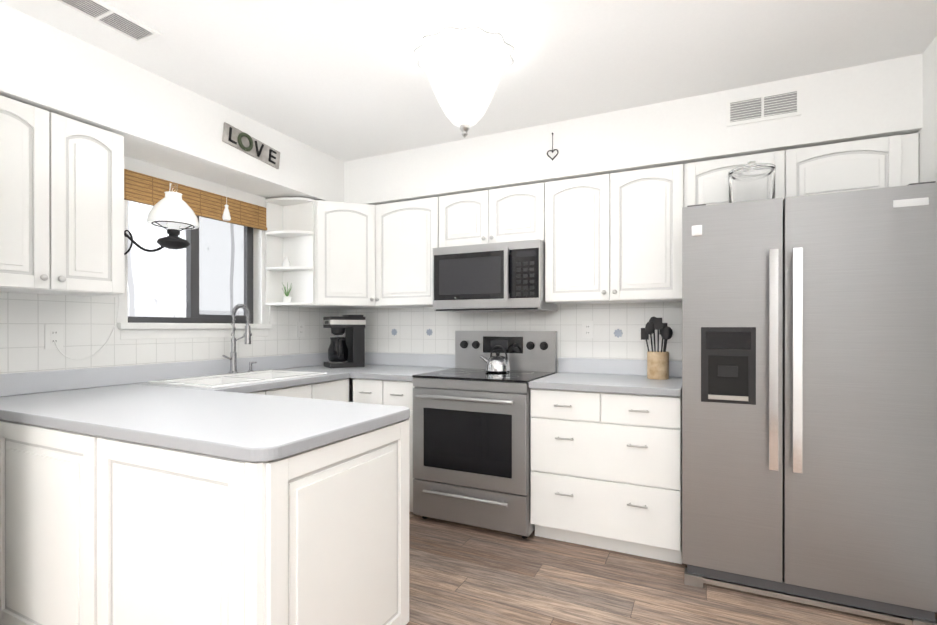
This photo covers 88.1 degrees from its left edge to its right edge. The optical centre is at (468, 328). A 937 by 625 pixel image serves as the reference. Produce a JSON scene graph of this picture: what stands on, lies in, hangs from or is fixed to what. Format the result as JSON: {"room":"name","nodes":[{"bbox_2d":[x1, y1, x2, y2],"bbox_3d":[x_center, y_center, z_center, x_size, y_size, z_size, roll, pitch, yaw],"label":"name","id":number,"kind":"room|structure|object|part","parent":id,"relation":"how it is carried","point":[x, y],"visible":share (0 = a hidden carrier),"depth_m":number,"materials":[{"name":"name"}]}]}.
{"room":"kitchen","nodes":[
{"label":"kitchen","id":0,"kind":"room"},
{"bbox_2d":[100,156,268,326],"bbox_3d":[-2.579,-0.023,1.225,0.160,2.470,6.500,0,0,26],"label":"wall","id":1,"kind":"structure","parent":0,"point":[142,167],"depth_m":2.89,"materials":[{"name":"white paint"}]},
{"bbox_2d":[0,95,123,295],"bbox_3d":[-1.877,-0.533,2.085,0.351,0.749,0.580,0,0,26],"label":"upper cabinet","id":2,"kind":"object","parent":1,"relation":"attached to","point":[61,205],"visible":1,"depth_m":2.05,"materials":[{"name":"white wood"}]},
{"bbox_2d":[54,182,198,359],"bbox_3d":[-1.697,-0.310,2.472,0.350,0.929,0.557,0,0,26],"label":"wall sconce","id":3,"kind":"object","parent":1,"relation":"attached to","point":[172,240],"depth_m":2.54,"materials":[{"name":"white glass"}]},
{"bbox_3d":[-1.579,-0.650,2.591,0.240,0.250,0.240,0,0,26],"label":"wall sconce shade","id":4,"kind":"part","parent":3,"relation":"part of","materials":[{"name":"white glass"}]},
{"bbox_2d":[0,292,338,373],"bbox_3d":[-1.639,0.071,2.988,0.008,0.467,2.492,0,0,26],"label":"wall tiles","id":5,"kind":"structure","parent":1,"relation":"attached to","point":[87,322],"depth_m":2.48,"materials":[{"name":"white tile"}]},
{"bbox_2d":[45,324,62,348],"bbox_3d":[-1.963,0.041,2.294,0.007,0.116,0.072,0,0,26],"label":"electrical outlet","id":6,"kind":"object","parent":5,"relation":"attached to","point":[53,332],"visible":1,"depth_m":2.29,"materials":[{"name":"white plastic"}]},
{"bbox_2d":[297,322,304,336],"bbox_3d":[-1.283,0.009,3.709,0.007,0.116,0.072,0,0,26],"label":"outlet","id":7,"kind":"object","parent":5,"relation":"attached to","point":[300,329],"visible":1,"depth_m":3.71,"materials":[{"name":"white plastic"}]},
{"bbox_2d":[117,200,271,339],"bbox_3d":[-1.695,-0.380,3.024,0.195,0.880,0.990,0,0,26],"label":"window","id":8,"kind":"structure","parent":1,"relation":"in","point":[193,256],"depth_m":3.07,"materials":[{"name":"white"}]},
{"bbox_2d":[124,169,266,230],"bbox_3d":[-1.659,-0.765,2.915,0.026,0.160,1.085,0,0,26],"label":"valance","id":9,"kind":"object","parent":8,"relation":"attached to","point":[144,189],"visible":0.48,"depth_m":2.94,"materials":[{"name":"brown wood"}]},
{"bbox_2d":[265,197,314,305],"bbox_3d":[-1.262,-0.535,3.423,0.301,0.749,0.166,0,0,26],"label":"shelf","id":10,"kind":"object","parent":1,"relation":"attached to","point":[290,230],"visible":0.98,"depth_m":3.46,"materials":[{"name":"white wood"}]},
{"bbox_2d":[347,378,353,401],"bbox_3d":[0.590,-0.026,3.375,4.090,2.470,0.120,0,0,26],"label":"wall","id":11,"kind":"structure","parent":0,"point":[350,389],"depth_m":4.07,"materials":[{"name":"black"}]},
{"bbox_2d":[339,302,681,372],"bbox_3d":[0.111,0.071,3.534,2.690,0.467,0.008,0,0,26],"label":"wall tiles","id":12,"kind":"structure","parent":11,"relation":"attached to","point":[411,326],"depth_m":3.30,"materials":[{"name":"white tile"}]},
{"bbox_2d":[391,329,622,337],"bbox_3d":[0.185,0.032,3.493,1.786,0.058,0.003,0,0,26],"label":"decorative tile","id":13,"kind":"object","parent":12,"relation":"attached to","point":[617,332],"depth_m":3.72,"materials":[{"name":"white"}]},
{"bbox_2d":[582,321,592,337],"bbox_3d":[0.788,0.010,3.200,0.072,0.116,0.007,0,0,26],"label":"electrical outlet","id":14,"kind":"object","parent":12,"relation":"attached to","point":[587,329],"visible":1,"depth_m":3.20,"materials":[{"name":"white plastic"}]},
{"bbox_2d":[289,133,918,308],"bbox_3d":[0.429,-0.535,3.041,3.682,0.749,0.612,0,0,26],"label":"upper cabinet","id":15,"kind":"object","parent":11,"relation":"attached to","point":[612,238],"visible":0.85,"depth_m":2.91,"materials":[{"name":"white wood"}]},
{"bbox_2d":[433,239,557,312],"bbox_3d":[0.173,-0.327,3.253,0.748,0.423,0.441,0,0,26],"label":"microwave","id":16,"kind":"object","parent":15,"relation":"attached to","point":[501,277],"visible":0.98,"depth_m":3.07,"materials":[{"name":"silver metal"}]},
{"bbox_2d":[0,0,936,161],"bbox_3d":[-0.822,-1.287,0.435,4.090,0.060,6.800,0,0,26],"label":"ceiling","id":17,"kind":"structure","parent":0,"point":[344,80],"depth_m":2.20,"materials":[{"name":"white paint"}]},
{"bbox_2d":[51,0,161,44],"bbox_3d":[-1.459,-1.254,1.939,0.160,0.008,0.360,0,0,26],"label":"ceiling vent","id":18,"kind":"object","parent":17,"relation":"in","point":[109,17],"visible":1,"depth_m":1.96,"materials":[{"name":"white metal"}]},
{"bbox_2d":[0,2,343,201],"bbox_3d":[-2.355,-1.088,1.116,0.335,0.340,6.500,0,0,26],"label":"soffit","id":19,"kind":"structure","parent":17,"relation":"attached to","point":[152,118],"depth_m":2.40,"materials":[{"name":"white paint"}]},
{"bbox_2d":[222,175,230,220],"bbox_3d":[-1.456,-0.784,2.914,0.048,0.269,0.048,0,0,26],"label":"hanging ornament","id":20,"kind":"object","parent":19,"relation":"hanging from","point":[226,215],"visible":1,"depth_m":2.91,"materials":[{"name":"white"}]},
{"bbox_2d":[222,122,279,168],"bbox_3d":[-1.290,-1.090,2.912,0.030,0.151,0.409,0,0,26],"label":"love sign","id":21,"kind":"object","parent":19,"relation":"attached to","point":[246,143],"visible":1,"depth_m":2.88,"materials":[{"name":"grey wood"}]},
{"bbox_2d":[413,25,514,137],"bbox_3d":[-0.017,-1.046,2.123,0.444,0.425,0.444,0,0,26],"label":"ceiling light","id":22,"kind":"object","parent":17,"relation":"attached to","point":[464,128],"depth_m":2.01,"materials":[{"name":"white glass"}]},
{"bbox_3d":[-0.017,-1.040,2.123,0.444,0.306,0.444,0,0,26],"label":"ceiling light shade","id":23,"kind":"part","parent":22,"relation":"part of","materials":[{"name":"white glass"}]},
{"bbox_2d":[344,53,922,204],"bbox_3d":[0.653,-1.090,3.090,3.330,0.340,0.335,0,0,26],"label":"soffit","id":24,"kind":"structure","parent":17,"relation":"attached to","point":[881,98],"depth_m":2.72,"materials":[{"name":"white paint"}]},
{"bbox_2d":[547,133,557,160],"bbox_3d":[0.514,-1.110,2.963,0.074,0.168,0.013,0,0,26],"label":"heart","id":25,"kind":"object","parent":24,"relation":"hanging from","point":[552,150],"visible":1,"depth_m":2.96,"materials":[{"name":"white metal"}]},
{"bbox_2d":[726,87,800,126],"bbox_3d":[1.512,-1.135,2.487,0.330,0.140,0.009,0,0,26],"label":"air vent","id":26,"kind":"object","parent":24,"relation":"attached to","point":[784,103],"visible":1,"depth_m":2.48,"materials":[{"name":"white metal"}]},
{"bbox_2d":[406,511,936,624],"bbox_3d":[-0.822,1.243,0.438,4.090,0.060,6.800,0,0,26],"label":"floor","id":27,"kind":"structure","parent":0,"point":[461,574],"depth_m":2.23,"materials":[{"name":"brown wood"}]},
{"bbox_2d":[0,420,103,624],"bbox_3d":[-1.308,0.777,1.987,0.745,0.868,0.704,0,0,26],"label":"base cabinet","id":28,"kind":"object","parent":27,"relation":"on","point":[96,530],"depth_m":1.66,"materials":[{"name":"white wood"}]},
{"bbox_2d":[0,353,351,422],"bbox_3d":[-1.313,0.269,2.903,0.660,0.138,2.371,0,0,26],"label":"countertop","id":29,"kind":"structure","parent":28,"relation":"on","point":[42,389],"depth_m":2.46,"materials":[{"name":"grey"}]},
{"bbox_2d":[148,369,326,388],"bbox_3d":[-1.324,0.392,2.874,0.515,0.212,0.820,0,0,26],"label":"sink","id":30,"kind":"object","parent":29,"relation":"in","point":[224,380],"visible":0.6,"depth_m":2.88,"materials":[{"name":"white ceramic"}]},
{"bbox_2d":[222,304,256,373],"bbox_3d":[-1.418,0.065,3.064,0.182,0.440,0.234,0,0,26],"label":"faucet","id":31,"kind":"object","parent":29,"relation":"on","point":[232,358],"visible":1,"depth_m":3.05,"materials":[{"name":"silver metal"}]},
{"bbox_2d":[323,315,365,367],"bbox_3d":[-0.960,0.098,3.743,0.270,0.400,0.243,0,0,-29],"label":"coffee maker","id":32,"kind":"object","parent":29,"relation":"on","point":[347,350],"visible":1,"depth_m":3.68,"materials":[{"name":"black plastic"}]},
{"bbox_2d":[104,420,408,624],"bbox_3d":[-0.730,0.777,1.709,0.806,0.868,0.704,0,0,26],"label":"base cabinet","id":33,"kind":"object","parent":27,"relation":"on","point":[319,535],"depth_m":1.40,"materials":[{"name":"white wood"}]},
{"bbox_2d":[20,388,409,461],"bbox_3d":[-0.864,0.320,1.771,1.131,0.038,0.720,0,0,26],"label":"countertop","id":34,"kind":"structure","parent":33,"relation":"on","point":[130,403],"depth_m":1.60,"materials":[{"name":"grey"}]},
{"bbox_2d":[250,379,348,401],"bbox_3d":[-1.311,0.776,2.959,0.616,0.868,1.074,0,0,26],"label":"base cabinet","id":35,"kind":"object","parent":27,"relation":"on","point":[335,390],"visible":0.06,"depth_m":2.98,"materials":[{"name":"white wood"}]},
{"bbox_2d":[316,352,327,355],"bbox_3d":[-0.926,0.268,3.674,0.390,0.138,0.647,0,0,26],"label":"countertop","id":36,"kind":"structure","parent":35,"relation":"on","point":[326,353],"depth_m":3.90,"materials":[{"name":"grey"}]},
{"bbox_2d":[353,378,414,511],"bbox_3d":[-0.436,0.775,3.438,0.497,0.868,0.649,0,0,26],"label":"base cabinet","id":37,"kind":"object","parent":27,"relation":"on","point":[386,392],"visible":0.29,"depth_m":3.15,"materials":[{"name":"white wood"}]},
{"bbox_2d":[352,352,454,381],"bbox_3d":[-0.427,0.268,3.434,0.478,0.138,0.647,0,0,26],"label":"countertop","id":38,"kind":"structure","parent":37,"relation":"on","point":[378,366],"depth_m":3.67,"materials":[{"name":"grey"}]},
{"bbox_2d":[412,331,556,538],"bbox_3d":[0.112,0.615,3.127,0.750,1.190,0.703,0,0,26],"label":"range","id":39,"kind":"object","parent":27,"relation":"on","point":[471,441],"visible":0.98,"depth_m":2.88,"materials":[{"name":"silver metal"}]},
{"bbox_2d":[480,345,509,372],"bbox_3d":[0.176,0.203,3.252,0.214,0.178,0.170,0,0,26],"label":"kettle","id":40,"kind":"object","parent":39,"relation":"on","point":[497,363],"visible":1,"depth_m":3.19,"materials":[{"name":"silver metal"}]},
{"bbox_2d":[531,388,681,563],"bbox_3d":[0.827,0.776,2.832,0.785,0.868,0.649,0,0,26],"label":"base cabinet","id":41,"kind":"object","parent":27,"relation":"on","point":[606,471],"visible":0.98,"depth_m":2.56,"materials":[{"name":"white wood"}]},
{"bbox_2d":[529,358,681,396],"bbox_3d":[0.828,0.269,2.834,0.785,0.138,0.641,0,0,26],"label":"countertop","id":42,"kind":"structure","parent":41,"relation":"on","point":[622,376],"depth_m":2.88,"materials":[{"name":"grey"}]},
{"bbox_2d":[641,316,672,379],"bbox_3d":[1.114,0.114,2.868,0.177,0.369,0.120,0,0,26],"label":"utensil crock","id":43,"kind":"object","parent":42,"relation":"on","point":[657,364],"visible":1,"depth_m":2.82,"materials":[{"name":"brown"}]},
{"bbox_2d":[682,181,936,624],"bbox_3d":[1.569,0.315,2.372,0.935,1.792,0.752,0,0,26],"label":"fridge","id":44,"kind":"object","parent":27,"relation":"on","point":[809,399],"visible":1,"depth_m":2.05,"materials":[{"name":"silver metal"}]},
{"bbox_2d":[728,161,775,202],"bbox_3d":[1.401,-0.698,2.396,0.204,0.256,0.204,0,0,26],"label":"glass jar","id":45,"kind":"object","parent":44,"relation":"on","point":[751,180],"visible":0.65,"depth_m":2.31,"materials":[{"name":"clear glass"}]},
{"bbox_2d":[917,36,936,182],"bbox_3d":[0.874,-0.021,-0.433,0.120,2.470,6.500,0,0,26],"label":"wall","id":46,"kind":"structure","parent":0,"point":[927,132],"depth_m":2.15,"materials":[{"name":"white paint"}]},
{"label":"outside","id":47,"kind":"structure","parent":0,"visible":0},
{"bbox_2d":[128,200,243,317],"bbox_3d":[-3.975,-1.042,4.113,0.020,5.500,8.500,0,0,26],"label":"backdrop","id":48,"kind":"structure","parent":47,"point":[156,283],"depth_m":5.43,"materials":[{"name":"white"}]}
]}

